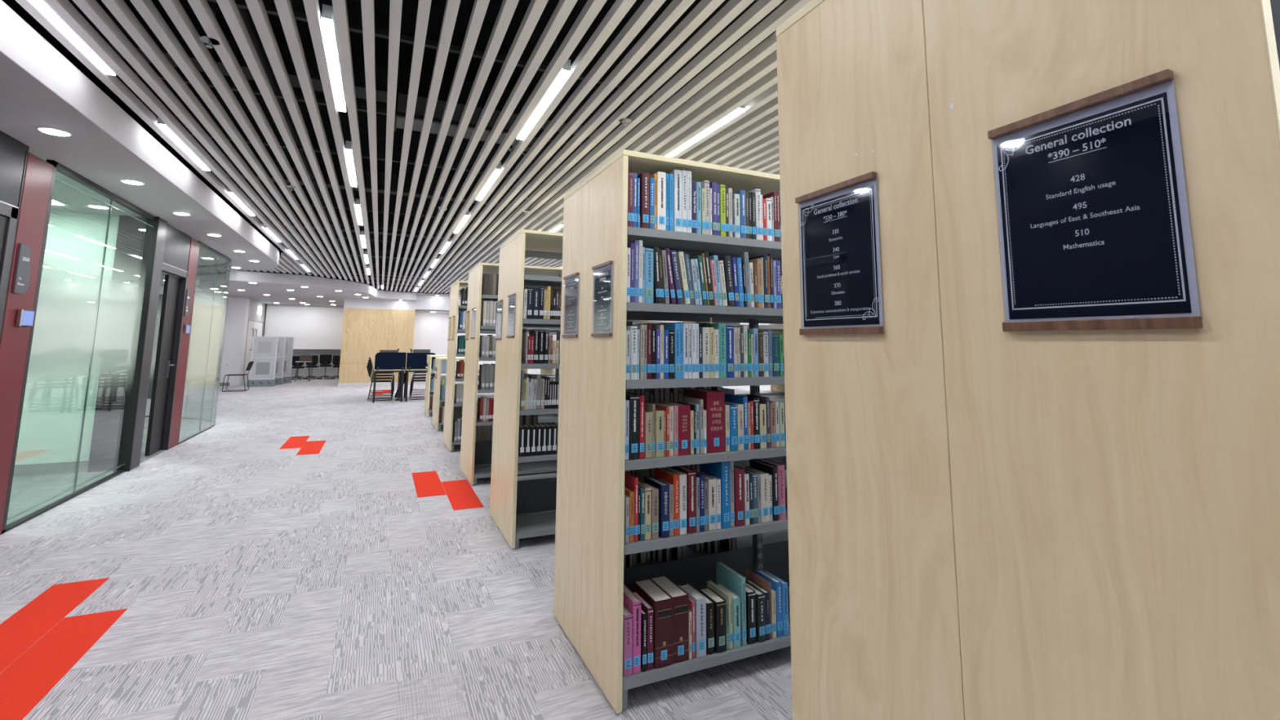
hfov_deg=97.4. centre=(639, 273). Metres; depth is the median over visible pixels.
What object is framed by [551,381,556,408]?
binder
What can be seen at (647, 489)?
book
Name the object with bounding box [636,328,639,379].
book
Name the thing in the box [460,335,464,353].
book
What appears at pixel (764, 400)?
book
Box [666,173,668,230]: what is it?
book
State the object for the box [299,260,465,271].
carrier
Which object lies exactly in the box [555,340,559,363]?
book
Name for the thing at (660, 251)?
book
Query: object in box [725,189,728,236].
book
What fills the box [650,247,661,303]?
book
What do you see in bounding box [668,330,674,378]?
book
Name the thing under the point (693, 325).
book
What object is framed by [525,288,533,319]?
book
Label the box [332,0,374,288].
ceiling slat
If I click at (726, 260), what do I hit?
book
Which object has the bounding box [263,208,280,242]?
linear light
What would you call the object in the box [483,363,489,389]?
book
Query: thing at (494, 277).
book
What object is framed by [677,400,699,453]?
book
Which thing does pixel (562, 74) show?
diffuser
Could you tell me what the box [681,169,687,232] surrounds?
book
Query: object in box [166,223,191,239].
trim
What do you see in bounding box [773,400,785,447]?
book
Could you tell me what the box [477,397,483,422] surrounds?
book
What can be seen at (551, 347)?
book
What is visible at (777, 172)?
ceiling slat
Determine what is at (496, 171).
diffuser
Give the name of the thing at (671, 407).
book
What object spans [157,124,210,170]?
diffuser
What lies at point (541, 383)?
book
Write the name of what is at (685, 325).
book
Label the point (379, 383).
baseboard
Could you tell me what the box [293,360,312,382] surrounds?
side table
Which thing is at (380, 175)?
ceiling beam
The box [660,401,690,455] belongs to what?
book
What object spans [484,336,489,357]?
book
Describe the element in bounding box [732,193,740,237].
book
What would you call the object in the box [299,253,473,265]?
carrier
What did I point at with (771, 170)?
ceiling slat
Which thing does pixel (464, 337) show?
book
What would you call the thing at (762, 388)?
wall
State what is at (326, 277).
carrier
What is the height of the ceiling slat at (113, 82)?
0.058 m
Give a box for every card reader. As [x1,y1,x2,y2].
[15,309,34,326]
[183,324,190,333]
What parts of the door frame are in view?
lock plate, transom panel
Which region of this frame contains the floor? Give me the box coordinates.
[0,377,792,719]
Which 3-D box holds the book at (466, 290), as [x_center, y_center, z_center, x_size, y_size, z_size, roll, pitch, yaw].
[-2.286,0.298,7.387,0.056,0.246,0.183,4,-8,-24]
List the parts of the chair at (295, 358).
backrest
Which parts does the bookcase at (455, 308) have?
panel, panel, shelf, shelf, shelf, shelf, shelf, shelf, shelf, panel, shelf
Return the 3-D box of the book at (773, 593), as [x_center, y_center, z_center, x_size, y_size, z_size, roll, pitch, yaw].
[0.546,1.465,2.466,0.021,0.185,0.139,4,-8,-24]
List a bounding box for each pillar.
[219,297,249,386]
[219,382,229,386]
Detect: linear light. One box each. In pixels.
[30,0,115,75]
[157,93,210,170]
[226,168,255,216]
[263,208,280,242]
[285,234,297,259]
[301,262,310,271]
[321,4,346,111]
[345,138,357,186]
[355,198,363,225]
[360,226,366,248]
[364,251,368,263]
[366,262,370,275]
[430,247,438,267]
[440,228,450,253]
[453,194,469,233]
[475,143,502,200]
[516,37,570,139]
[549,211,563,231]
[665,89,745,156]
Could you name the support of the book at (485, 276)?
on the bookcase at (475, 456)
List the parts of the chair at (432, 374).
frame, seat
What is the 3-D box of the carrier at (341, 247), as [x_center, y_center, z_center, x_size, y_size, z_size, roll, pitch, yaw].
[-0.896,-0.181,12.092,11.600,0.030,0.030,4,-8,-24]
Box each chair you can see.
[222,360,253,391]
[291,355,304,379]
[304,355,318,379]
[318,354,332,379]
[331,355,340,378]
[366,365,391,401]
[367,362,392,398]
[368,357,394,392]
[368,360,393,395]
[408,373,433,399]
[409,376,432,396]
[410,373,433,394]
[412,372,432,391]
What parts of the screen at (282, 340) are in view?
panel, panel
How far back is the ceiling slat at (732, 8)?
3.71 m
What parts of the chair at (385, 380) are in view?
frame, seat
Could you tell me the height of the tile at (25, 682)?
0.001 m
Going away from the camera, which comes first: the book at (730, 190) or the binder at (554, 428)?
the book at (730, 190)
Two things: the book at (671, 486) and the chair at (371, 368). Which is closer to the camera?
the book at (671, 486)
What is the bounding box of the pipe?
[237,7,349,266]
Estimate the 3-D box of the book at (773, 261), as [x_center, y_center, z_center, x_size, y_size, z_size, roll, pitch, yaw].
[0.592,0.057,2.674,0.014,0.221,0.163,4,-8,-24]
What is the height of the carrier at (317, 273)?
0.030 m
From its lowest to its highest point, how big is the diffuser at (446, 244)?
0.007 m
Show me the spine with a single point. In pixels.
(399, 374)
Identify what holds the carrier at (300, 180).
on the ceiling slat at (229, 9)
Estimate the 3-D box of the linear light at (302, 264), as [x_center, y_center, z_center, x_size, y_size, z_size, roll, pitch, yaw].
[-7.351,-0.371,12.408,0.048,0.503,1.240,4,-8,-24]
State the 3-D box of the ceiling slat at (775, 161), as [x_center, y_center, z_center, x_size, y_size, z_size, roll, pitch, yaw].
[-0.194,-0.642,7.995,0.053,0.058,24.450,4,-8,-24]
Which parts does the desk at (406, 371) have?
leg, leg, rail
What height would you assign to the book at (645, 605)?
0.220 m
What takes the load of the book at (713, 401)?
on the bookcase at (590, 575)
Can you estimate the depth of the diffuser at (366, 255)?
10.86 m
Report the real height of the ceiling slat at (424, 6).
0.058 m
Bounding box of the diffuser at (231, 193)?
[226,191,254,216]
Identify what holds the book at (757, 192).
on the bookcase at (590, 575)
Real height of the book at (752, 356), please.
0.189 m
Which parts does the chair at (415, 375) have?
seat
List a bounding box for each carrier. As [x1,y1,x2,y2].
[129,67,639,151]
[187,130,571,184]
[206,0,707,104]
[209,169,560,209]
[248,196,539,225]
[255,215,505,239]
[280,231,499,249]
[282,243,488,258]
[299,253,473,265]
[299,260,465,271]
[311,266,464,276]
[311,272,453,280]
[326,277,448,284]
[367,284,449,288]
[755,0,786,7]
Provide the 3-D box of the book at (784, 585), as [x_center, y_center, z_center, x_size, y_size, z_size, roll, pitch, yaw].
[0.599,1.457,2.497,0.026,0.211,0.153,4,-8,-24]
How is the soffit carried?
attached to the wall
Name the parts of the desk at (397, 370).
leg, rail, leg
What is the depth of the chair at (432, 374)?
13.62 m
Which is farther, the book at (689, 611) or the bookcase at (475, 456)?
the bookcase at (475, 456)
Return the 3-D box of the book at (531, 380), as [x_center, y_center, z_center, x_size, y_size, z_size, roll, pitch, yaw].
[-0.777,0.839,3.950,0.019,0.203,0.151,4,-8,-24]
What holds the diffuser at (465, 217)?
attached to the linear light at (467, 214)
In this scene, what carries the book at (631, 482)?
on the bookcase at (590, 575)
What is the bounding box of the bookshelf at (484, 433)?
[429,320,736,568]
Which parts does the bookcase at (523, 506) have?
panel, panel, panel, shelf, shelf, shelf, shelf, shelf, shelf, shelf, shelf, cross rail, shelf, shelf, shelf, shelf, shelf, panel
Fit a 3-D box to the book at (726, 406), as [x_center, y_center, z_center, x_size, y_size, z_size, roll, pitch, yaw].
[0.347,0.669,2.479,0.020,0.193,0.148,4,-8,-24]
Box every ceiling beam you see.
[164,146,564,211]
[231,206,511,244]
[266,238,491,263]
[283,257,468,276]
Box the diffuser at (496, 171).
[475,168,501,200]
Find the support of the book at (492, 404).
on the bookcase at (475, 456)
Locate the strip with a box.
[146,297,159,398]
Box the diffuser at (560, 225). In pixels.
[550,224,563,231]
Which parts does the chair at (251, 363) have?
seat, frame, backrest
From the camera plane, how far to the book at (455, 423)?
7.08 m
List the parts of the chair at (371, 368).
seat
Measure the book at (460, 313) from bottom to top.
0.228 m
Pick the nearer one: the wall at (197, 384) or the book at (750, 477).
the book at (750, 477)
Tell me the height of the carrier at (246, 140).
0.030 m
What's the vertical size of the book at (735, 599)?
0.192 m
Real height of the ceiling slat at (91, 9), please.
0.058 m
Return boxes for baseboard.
[13,460,88,476]
[337,382,410,386]
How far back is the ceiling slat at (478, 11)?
3.70 m
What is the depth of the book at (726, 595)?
2.33 m
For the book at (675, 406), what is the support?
on the bookcase at (590, 575)
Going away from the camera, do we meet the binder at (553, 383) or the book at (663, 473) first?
the book at (663, 473)
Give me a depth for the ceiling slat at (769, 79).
3.98 m
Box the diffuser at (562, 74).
[516,70,570,139]
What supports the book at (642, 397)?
on the bookcase at (590, 575)
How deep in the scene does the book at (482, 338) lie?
5.57 m
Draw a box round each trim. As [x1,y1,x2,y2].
[0,130,29,342]
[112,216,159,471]
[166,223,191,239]
[177,241,199,444]
[266,303,343,308]
[293,348,341,349]
[415,309,449,311]
[416,293,461,296]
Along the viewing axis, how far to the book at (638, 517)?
2.20 m
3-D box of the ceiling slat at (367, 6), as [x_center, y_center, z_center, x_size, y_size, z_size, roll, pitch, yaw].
[-2.990,-0.871,6.343,0.053,0.058,23.750,4,-8,-24]
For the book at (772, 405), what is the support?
on the bookcase at (590, 575)
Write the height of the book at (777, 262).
0.224 m
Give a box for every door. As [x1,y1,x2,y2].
[0,137,26,332]
[241,318,264,384]
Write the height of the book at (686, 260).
0.220 m
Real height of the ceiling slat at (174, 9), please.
0.058 m
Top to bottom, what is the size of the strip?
2.450 m
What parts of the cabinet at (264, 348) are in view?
panel, panel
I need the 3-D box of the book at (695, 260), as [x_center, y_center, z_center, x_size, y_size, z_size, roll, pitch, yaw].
[0.224,0.042,2.492,0.038,0.200,0.143,4,-8,-24]
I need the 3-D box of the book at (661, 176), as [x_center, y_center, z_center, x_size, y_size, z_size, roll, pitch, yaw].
[0.060,-0.302,2.468,0.039,0.254,0.166,4,-8,-24]
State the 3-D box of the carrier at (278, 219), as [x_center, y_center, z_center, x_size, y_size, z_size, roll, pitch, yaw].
[0.062,-0.433,10.016,11.600,0.030,0.030,4,-8,-24]
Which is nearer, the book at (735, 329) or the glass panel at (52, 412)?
the book at (735, 329)
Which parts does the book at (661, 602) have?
title panel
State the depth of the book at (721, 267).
2.48 m
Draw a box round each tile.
[0,577,109,673]
[0,608,127,719]
[411,471,446,497]
[440,479,484,510]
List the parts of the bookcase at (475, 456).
panel, panel, shelf, panel, shelf, shelf, shelf, shelf, shelf, shelf, panel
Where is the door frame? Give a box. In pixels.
[144,226,191,456]
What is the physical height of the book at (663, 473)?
0.234 m
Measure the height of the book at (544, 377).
0.217 m
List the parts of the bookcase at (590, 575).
panel, panel, panel, shelf, shelf, shelf, shelf, shelf, shelf, shelf, shelf, shelf, shelf, shelf, shelf, shelf, shelf, shelf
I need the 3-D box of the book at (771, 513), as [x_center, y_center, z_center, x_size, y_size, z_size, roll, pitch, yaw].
[0.540,0.991,2.537,0.017,0.192,0.161,4,-8,-24]
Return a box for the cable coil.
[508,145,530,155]
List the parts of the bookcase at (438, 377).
panel, panel, shelf, panel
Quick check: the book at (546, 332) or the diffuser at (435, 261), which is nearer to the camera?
the book at (546, 332)
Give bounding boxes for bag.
[299,353,311,361]
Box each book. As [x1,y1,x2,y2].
[453,420,457,441]
[454,383,459,403]
[455,360,460,378]
[456,417,460,441]
[457,311,462,329]
[457,335,461,353]
[458,382,462,403]
[458,417,462,441]
[459,360,463,378]
[460,288,464,305]
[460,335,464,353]
[462,311,466,329]
[463,287,467,305]
[463,335,466,353]
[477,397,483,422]
[478,364,485,389]
[479,335,485,357]
[480,301,486,325]
[480,395,486,422]
[481,273,488,294]
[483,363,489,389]
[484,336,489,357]
[485,301,489,325]
[485,398,488,421]
[486,397,492,421]
[487,273,492,294]
[487,334,492,357]
[488,300,493,325]
[488,364,493,389]
[489,397,493,421]
[491,274,496,295]
[491,336,496,357]
[491,363,495,389]
[492,301,496,325]
[495,274,498,295]
[495,302,497,325]
[520,372,524,409]
[521,332,528,363]
[522,288,527,318]
[523,378,525,409]
[524,377,528,409]
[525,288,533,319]
[527,336,530,363]
[528,329,538,363]
[528,377,533,409]
[528,382,530,409]
[529,336,533,363]
[529,377,537,408]
[531,373,541,408]
[532,288,539,319]
[537,329,544,363]
[538,287,543,319]
[540,377,543,408]
[541,375,547,408]
[542,289,547,319]
[542,378,544,408]
[543,286,551,319]
[543,330,548,363]
[543,375,550,408]
[545,284,553,319]
[547,334,551,363]
[550,334,552,363]
[551,295,555,319]
[551,340,555,363]
[552,291,559,319]
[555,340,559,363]
[556,292,560,319]
[622,604,632,676]
[623,494,629,542]
[623,583,640,673]
[624,400,629,459]
[624,471,638,542]
[624,485,634,542]
[625,391,639,459]
[626,240,639,302]
[626,243,635,302]
[626,247,630,302]
[626,324,644,379]
[626,326,637,379]
[626,330,630,379]
[626,391,644,458]
[627,171,634,226]
[633,173,637,226]
[633,577,672,668]
[633,591,653,670]
[636,177,639,227]
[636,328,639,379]
[637,172,649,228]
[637,488,639,541]
[638,240,642,302]
[638,480,651,539]
[638,484,644,541]
[640,607,647,671]
[642,247,644,302]
[643,324,647,379]
[643,482,658,539]
[644,248,653,302]
[644,324,651,379]
[644,402,655,457]
[644,410,652,457]
[644,475,669,537]
[648,177,654,228]
[649,173,657,229]
[649,574,688,663]
[650,171,666,230]
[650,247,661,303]
[651,324,656,378]
[651,402,673,456]
[652,403,669,456]
[653,466,679,535]
[654,408,664,457]
[655,328,660,378]
[656,324,663,378]
[657,401,678,455]
[657,477,673,536]
[658,249,664,303]
[660,323,679,378]
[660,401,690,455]
[661,248,675,303]
[661,249,669,303]
[662,466,686,534]
[663,329,668,378]
[663,411,666,456]
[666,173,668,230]
[667,169,681,231]
[667,465,696,533]
[668,173,673,231]
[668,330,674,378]
[669,250,683,304]
[675,251,690,304]
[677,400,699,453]
[677,401,696,453]
[678,582,706,657]
[679,323,683,378]
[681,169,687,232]
[682,395,703,453]
[683,253,694,304]
[683,323,688,378]
[683,387,724,453]
[686,170,692,232]
[688,252,714,305]
[688,253,709,305]
[688,255,706,305]
[688,323,691,378]
[688,596,694,658]
[688,608,692,659]
[689,258,698,305]
[689,409,693,454]
[691,181,697,233]
[691,323,695,378]
[693,258,702,305]
[695,323,698,377]
[695,471,704,531]
[695,475,699,532]
[695,588,714,654]
[696,182,701,233]
[697,471,721,528]
[698,327,702,377]
[698,586,726,653]
[699,323,726,377]
[699,461,730,528]
[699,472,716,530]
[700,180,710,235]
[701,187,705,234]
[701,327,709,377]
[702,409,706,453]
[704,480,708,530]
[706,580,733,648]
[708,255,722,306]
[709,182,716,235]
[709,187,711,235]
[709,260,718,306]
[709,327,714,377]
[709,587,729,649]
[713,328,719,377]
[715,183,719,235]
[715,560,746,645]
[716,582,740,648]
[717,256,734,306]
[718,260,727,306]
[720,184,725,235]
[724,393,748,449]
[724,401,744,450]
[724,403,737,451]
[724,404,729,451]
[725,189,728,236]
[725,325,733,377]
[726,187,733,236]
[728,252,751,306]
[729,461,734,527]
[730,257,739,306]
[732,190,746,238]
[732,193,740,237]
[732,195,734,237]
[733,324,747,377]
[733,327,737,377]
[733,465,744,526]
[734,465,757,523]
[735,257,744,306]
[737,327,740,377]
[738,395,759,448]
[740,327,744,377]
[740,466,769,522]
[741,258,746,306]
[742,467,760,522]
[744,472,750,524]
[745,188,761,239]
[745,193,749,238]
[745,579,770,639]
[745,582,765,642]
[745,584,756,644]
[746,192,751,239]
[746,328,759,377]
[746,333,751,377]
[746,394,770,448]
[746,400,754,448]
[746,568,772,638]
[747,402,751,449]
[748,254,768,307]
[748,257,764,307]
[748,258,762,307]
[748,262,754,307]
[748,474,753,524]
[749,459,779,520]
[751,191,755,239]
[751,333,753,377]
[752,270,758,307]
[755,568,782,636]
[756,457,785,519]
[757,330,772,376]
[757,331,764,377]
[759,403,766,448]
[760,195,763,239]
[762,191,777,241]
[762,198,766,240]
[763,331,768,377]
[765,198,772,240]
[765,569,788,635]
[767,196,774,241]
[767,253,773,308]
[767,255,770,307]
[768,474,773,520]
[769,400,779,447]
[769,401,776,447]
[770,588,776,638]
[771,333,779,376]
[772,260,777,308]
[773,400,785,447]
[775,191,780,241]
[775,260,781,308]
[778,334,783,376]
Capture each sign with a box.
[12,243,31,294]
[183,288,190,315]
[257,306,262,314]
[447,317,451,340]
[470,307,475,338]
[494,299,502,339]
[506,293,515,337]
[561,272,578,337]
[591,260,612,337]
[795,171,884,334]
[987,69,1202,331]
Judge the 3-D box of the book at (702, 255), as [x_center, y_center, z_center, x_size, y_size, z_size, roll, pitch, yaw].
[0.253,0.031,2.519,0.038,0.228,0.163,4,-8,-24]
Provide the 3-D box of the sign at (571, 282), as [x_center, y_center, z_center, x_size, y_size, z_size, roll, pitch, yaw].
[-0.351,0.160,2.828,0.012,0.314,0.228,4,-8,-24]
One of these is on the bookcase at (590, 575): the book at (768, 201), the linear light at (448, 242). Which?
the book at (768, 201)
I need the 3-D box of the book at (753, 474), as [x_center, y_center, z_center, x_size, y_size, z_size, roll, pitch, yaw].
[0.463,0.979,2.507,0.024,0.207,0.171,4,-8,-24]
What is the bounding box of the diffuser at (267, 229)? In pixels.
[263,227,280,242]
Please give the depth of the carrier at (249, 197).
7.22 m
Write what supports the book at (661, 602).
on the bookcase at (590, 575)
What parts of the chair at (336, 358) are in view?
backrest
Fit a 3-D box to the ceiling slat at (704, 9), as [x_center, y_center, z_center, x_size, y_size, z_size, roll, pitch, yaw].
[-1.778,-0.744,7.276,0.053,0.058,24.450,4,-8,-24]
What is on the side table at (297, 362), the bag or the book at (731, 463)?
the bag
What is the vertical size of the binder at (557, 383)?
0.181 m
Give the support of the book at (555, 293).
on the bookcase at (523, 506)
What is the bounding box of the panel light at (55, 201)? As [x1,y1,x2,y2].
[51,196,67,205]
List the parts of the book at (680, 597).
title panel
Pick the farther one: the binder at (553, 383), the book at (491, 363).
the book at (491, 363)
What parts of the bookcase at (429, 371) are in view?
panel, panel, shelf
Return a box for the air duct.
[394,88,539,151]
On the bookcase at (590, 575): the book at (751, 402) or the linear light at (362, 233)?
the book at (751, 402)
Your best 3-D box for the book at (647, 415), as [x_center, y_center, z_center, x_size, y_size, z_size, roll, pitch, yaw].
[0.009,0.654,2.320,0.031,0.178,0.138,4,-8,-24]
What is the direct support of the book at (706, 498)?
on the bookcase at (590, 575)
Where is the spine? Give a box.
[395,372,401,400]
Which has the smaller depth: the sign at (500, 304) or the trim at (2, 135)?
the trim at (2, 135)
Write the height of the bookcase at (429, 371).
1.110 m
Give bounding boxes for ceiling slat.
[2,0,679,145]
[15,0,311,275]
[44,0,317,275]
[72,0,324,276]
[101,0,329,277]
[129,0,336,278]
[158,0,342,279]
[187,0,347,279]
[216,0,353,280]
[244,0,358,281]
[271,267,279,272]
[274,0,364,283]
[276,265,286,273]
[278,260,293,273]
[279,254,298,274]
[280,252,305,275]
[302,0,368,284]
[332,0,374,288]
[360,0,379,288]
[382,0,402,289]
[386,0,431,290]
[390,0,460,290]
[395,0,489,291]
[399,0,519,291]
[403,0,548,292]
[407,0,577,292]
[411,0,607,292]
[415,0,636,292]
[419,0,666,293]
[423,0,695,293]
[427,0,724,293]
[431,0,754,293]
[435,0,783,293]
[440,0,811,293]
[444,31,777,293]
[448,49,777,293]
[459,66,777,289]
[459,96,777,294]
[464,82,777,289]
[524,108,778,261]
[524,120,778,265]
[525,130,778,266]
[530,139,778,266]
[537,148,779,266]
[542,155,779,266]
[548,163,779,266]
[554,169,779,267]
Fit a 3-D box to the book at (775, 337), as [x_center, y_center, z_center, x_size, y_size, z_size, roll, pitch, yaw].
[0.590,0.377,2.626,0.038,0.194,0.148,4,-8,-24]
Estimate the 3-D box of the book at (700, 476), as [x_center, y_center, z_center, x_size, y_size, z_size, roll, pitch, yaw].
[0.220,0.956,2.401,0.020,0.223,0.181,4,-8,-24]
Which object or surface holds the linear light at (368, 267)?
hanging from the ceiling at (409, 7)
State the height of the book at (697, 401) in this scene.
0.221 m
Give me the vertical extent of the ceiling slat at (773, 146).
0.058 m
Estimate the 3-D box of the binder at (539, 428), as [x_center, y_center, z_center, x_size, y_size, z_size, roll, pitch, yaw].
[-0.726,1.156,3.937,0.033,0.191,0.157,4,-8,-24]
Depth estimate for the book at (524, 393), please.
3.86 m
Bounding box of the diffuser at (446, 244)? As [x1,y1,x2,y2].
[440,242,450,253]
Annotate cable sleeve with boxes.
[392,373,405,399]
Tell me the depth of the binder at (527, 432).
3.84 m
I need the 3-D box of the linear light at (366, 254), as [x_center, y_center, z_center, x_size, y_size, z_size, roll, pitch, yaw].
[-5.340,-0.528,11.018,0.048,0.503,1.240,4,-8,-24]
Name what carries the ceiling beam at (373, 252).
attached to the ceiling at (409, 7)
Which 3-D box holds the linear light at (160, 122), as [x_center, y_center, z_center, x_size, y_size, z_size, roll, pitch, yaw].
[-3.833,-1.294,4.792,0.048,0.503,1.240,4,-8,-24]
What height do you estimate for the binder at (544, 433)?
0.190 m
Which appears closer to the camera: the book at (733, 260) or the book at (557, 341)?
the book at (733, 260)
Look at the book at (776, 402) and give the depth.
2.52 m
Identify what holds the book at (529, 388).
on the bookcase at (523, 506)
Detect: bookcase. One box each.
[424,355,528,417]
[431,356,555,431]
[443,280,651,451]
[459,262,712,484]
[489,229,786,548]
[553,149,791,713]
[775,0,1279,719]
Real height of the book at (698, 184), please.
0.235 m
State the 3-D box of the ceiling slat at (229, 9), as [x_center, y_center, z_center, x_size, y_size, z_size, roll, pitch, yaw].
[-3.106,-1.025,5.114,0.053,0.058,21.594,4,-8,-24]
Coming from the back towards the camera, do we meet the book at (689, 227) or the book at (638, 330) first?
the book at (689, 227)
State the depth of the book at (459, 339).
7.21 m
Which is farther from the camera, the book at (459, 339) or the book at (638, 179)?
the book at (459, 339)
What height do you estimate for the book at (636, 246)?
0.257 m
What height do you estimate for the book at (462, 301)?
0.226 m
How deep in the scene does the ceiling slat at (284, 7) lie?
3.70 m
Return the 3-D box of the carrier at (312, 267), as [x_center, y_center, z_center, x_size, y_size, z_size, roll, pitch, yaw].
[-2.335,0.197,15.205,11.600,0.030,0.030,4,-8,-24]
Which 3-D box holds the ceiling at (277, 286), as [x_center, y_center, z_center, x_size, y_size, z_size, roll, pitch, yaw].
[-10.660,0.580,17.142,7.110,0.235,9.650,4,-8,-24]
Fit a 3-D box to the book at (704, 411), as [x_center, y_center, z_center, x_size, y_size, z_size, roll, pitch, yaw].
[0.244,0.671,2.429,0.013,0.176,0.146,4,-8,-24]
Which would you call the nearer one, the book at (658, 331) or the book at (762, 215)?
the book at (658, 331)
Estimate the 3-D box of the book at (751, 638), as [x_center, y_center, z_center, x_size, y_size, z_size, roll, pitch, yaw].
[0.443,1.451,2.426,0.039,0.202,0.145,4,-8,-24]
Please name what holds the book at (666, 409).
on the bookcase at (590, 575)
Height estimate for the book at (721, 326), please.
0.234 m
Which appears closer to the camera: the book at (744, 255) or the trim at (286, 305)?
the book at (744, 255)
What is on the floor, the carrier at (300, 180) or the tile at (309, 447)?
the tile at (309, 447)
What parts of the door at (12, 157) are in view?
transom panel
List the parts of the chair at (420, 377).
seat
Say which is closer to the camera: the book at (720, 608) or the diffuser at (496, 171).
the book at (720, 608)
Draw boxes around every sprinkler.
[199,4,220,48]
[286,168,295,190]
[620,97,631,125]
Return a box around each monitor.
[379,350,396,352]
[413,349,430,352]
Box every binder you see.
[518,424,525,456]
[522,423,531,456]
[527,424,536,455]
[531,423,542,455]
[537,423,546,454]
[542,423,551,454]
[547,423,557,453]
[549,381,554,408]
[549,382,551,408]
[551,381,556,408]
[554,381,559,408]
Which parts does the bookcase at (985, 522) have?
panel, panel, shelf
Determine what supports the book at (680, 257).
on the bookcase at (590, 575)
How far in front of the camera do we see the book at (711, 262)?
2.46 m
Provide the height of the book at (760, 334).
0.203 m
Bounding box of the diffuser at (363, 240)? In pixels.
[360,235,366,248]
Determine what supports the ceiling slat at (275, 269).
on the soffit
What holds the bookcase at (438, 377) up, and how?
on the floor
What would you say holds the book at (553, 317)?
on the bookcase at (523, 506)
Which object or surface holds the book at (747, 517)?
on the bookcase at (590, 575)
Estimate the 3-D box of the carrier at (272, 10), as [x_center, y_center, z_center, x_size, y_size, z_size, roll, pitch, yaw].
[2.459,-1.062,4.828,11.600,0.030,0.030,4,-8,-24]
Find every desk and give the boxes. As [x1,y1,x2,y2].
[372,368,404,402]
[403,367,435,401]
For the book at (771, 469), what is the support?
on the bookcase at (590, 575)
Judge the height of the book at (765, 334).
0.201 m
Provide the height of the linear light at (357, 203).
0.503 m
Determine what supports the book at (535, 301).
on the bookcase at (523, 506)
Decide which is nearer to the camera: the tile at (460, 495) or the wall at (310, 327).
the tile at (460, 495)
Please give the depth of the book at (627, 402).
2.22 m
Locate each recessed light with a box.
[36,126,71,136]
[120,178,144,185]
[172,211,191,215]
[206,233,222,236]
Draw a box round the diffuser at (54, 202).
[51,200,63,205]
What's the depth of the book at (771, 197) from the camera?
2.64 m
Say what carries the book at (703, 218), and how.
on the bookcase at (590, 575)
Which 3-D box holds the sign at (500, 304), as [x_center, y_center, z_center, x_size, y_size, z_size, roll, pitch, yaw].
[-1.141,0.373,4.537,0.012,0.314,0.228,4,-8,-24]
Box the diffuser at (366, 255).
[364,254,368,263]
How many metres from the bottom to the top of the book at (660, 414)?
0.182 m
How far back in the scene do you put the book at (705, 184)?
2.50 m
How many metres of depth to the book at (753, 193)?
2.59 m
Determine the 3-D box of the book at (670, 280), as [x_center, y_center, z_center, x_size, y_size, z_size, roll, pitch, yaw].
[0.098,0.016,2.448,0.054,0.238,0.158,4,-8,-24]
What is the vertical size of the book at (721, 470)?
0.268 m
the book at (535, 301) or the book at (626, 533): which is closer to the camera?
the book at (626, 533)
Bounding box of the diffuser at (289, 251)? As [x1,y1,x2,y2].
[285,249,297,259]
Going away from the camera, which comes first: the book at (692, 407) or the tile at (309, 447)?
the book at (692, 407)
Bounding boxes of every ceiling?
[53,0,777,280]
[160,268,416,306]
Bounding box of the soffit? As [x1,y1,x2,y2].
[0,0,279,270]
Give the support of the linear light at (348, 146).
hanging from the ceiling at (409, 7)
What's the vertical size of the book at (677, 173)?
0.276 m
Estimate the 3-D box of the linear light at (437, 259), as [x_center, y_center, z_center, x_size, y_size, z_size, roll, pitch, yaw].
[-4.208,-0.455,11.531,0.048,0.503,1.240,4,-8,-24]
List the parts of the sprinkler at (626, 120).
plate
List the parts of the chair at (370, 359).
seat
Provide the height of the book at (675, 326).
0.228 m
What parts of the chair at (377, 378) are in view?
seat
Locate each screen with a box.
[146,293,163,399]
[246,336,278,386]
[275,336,286,384]
[282,337,293,382]
[374,352,406,370]
[406,352,435,369]
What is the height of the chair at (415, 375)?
0.800 m
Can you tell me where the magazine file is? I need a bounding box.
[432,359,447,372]
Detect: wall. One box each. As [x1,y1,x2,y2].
[0,151,53,534]
[130,217,199,470]
[159,284,228,395]
[244,298,266,383]
[264,306,343,348]
[290,349,341,377]
[338,307,415,382]
[343,272,461,313]
[411,311,560,378]
[651,320,770,391]
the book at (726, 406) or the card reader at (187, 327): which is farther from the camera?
the card reader at (187, 327)
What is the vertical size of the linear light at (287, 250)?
0.503 m
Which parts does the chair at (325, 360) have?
backrest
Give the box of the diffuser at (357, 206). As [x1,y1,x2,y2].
[355,204,362,225]
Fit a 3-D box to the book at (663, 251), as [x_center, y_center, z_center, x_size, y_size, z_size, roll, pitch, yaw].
[0.075,0.020,2.438,0.037,0.227,0.160,4,-8,-24]
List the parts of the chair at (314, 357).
backrest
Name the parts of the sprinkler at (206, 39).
plate, stem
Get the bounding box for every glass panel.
[14,210,119,465]
[87,215,143,472]
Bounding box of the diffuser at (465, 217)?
[453,215,469,233]
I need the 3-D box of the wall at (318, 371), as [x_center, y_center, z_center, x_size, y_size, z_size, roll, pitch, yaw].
[-8.590,2.446,23.329,16.200,3.500,0.200,4,-8,-24]
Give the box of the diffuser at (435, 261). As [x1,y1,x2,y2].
[430,259,438,267]
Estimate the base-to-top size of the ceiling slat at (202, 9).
0.058 m
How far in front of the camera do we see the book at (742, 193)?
2.57 m
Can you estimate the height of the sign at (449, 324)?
0.314 m
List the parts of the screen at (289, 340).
panel, panel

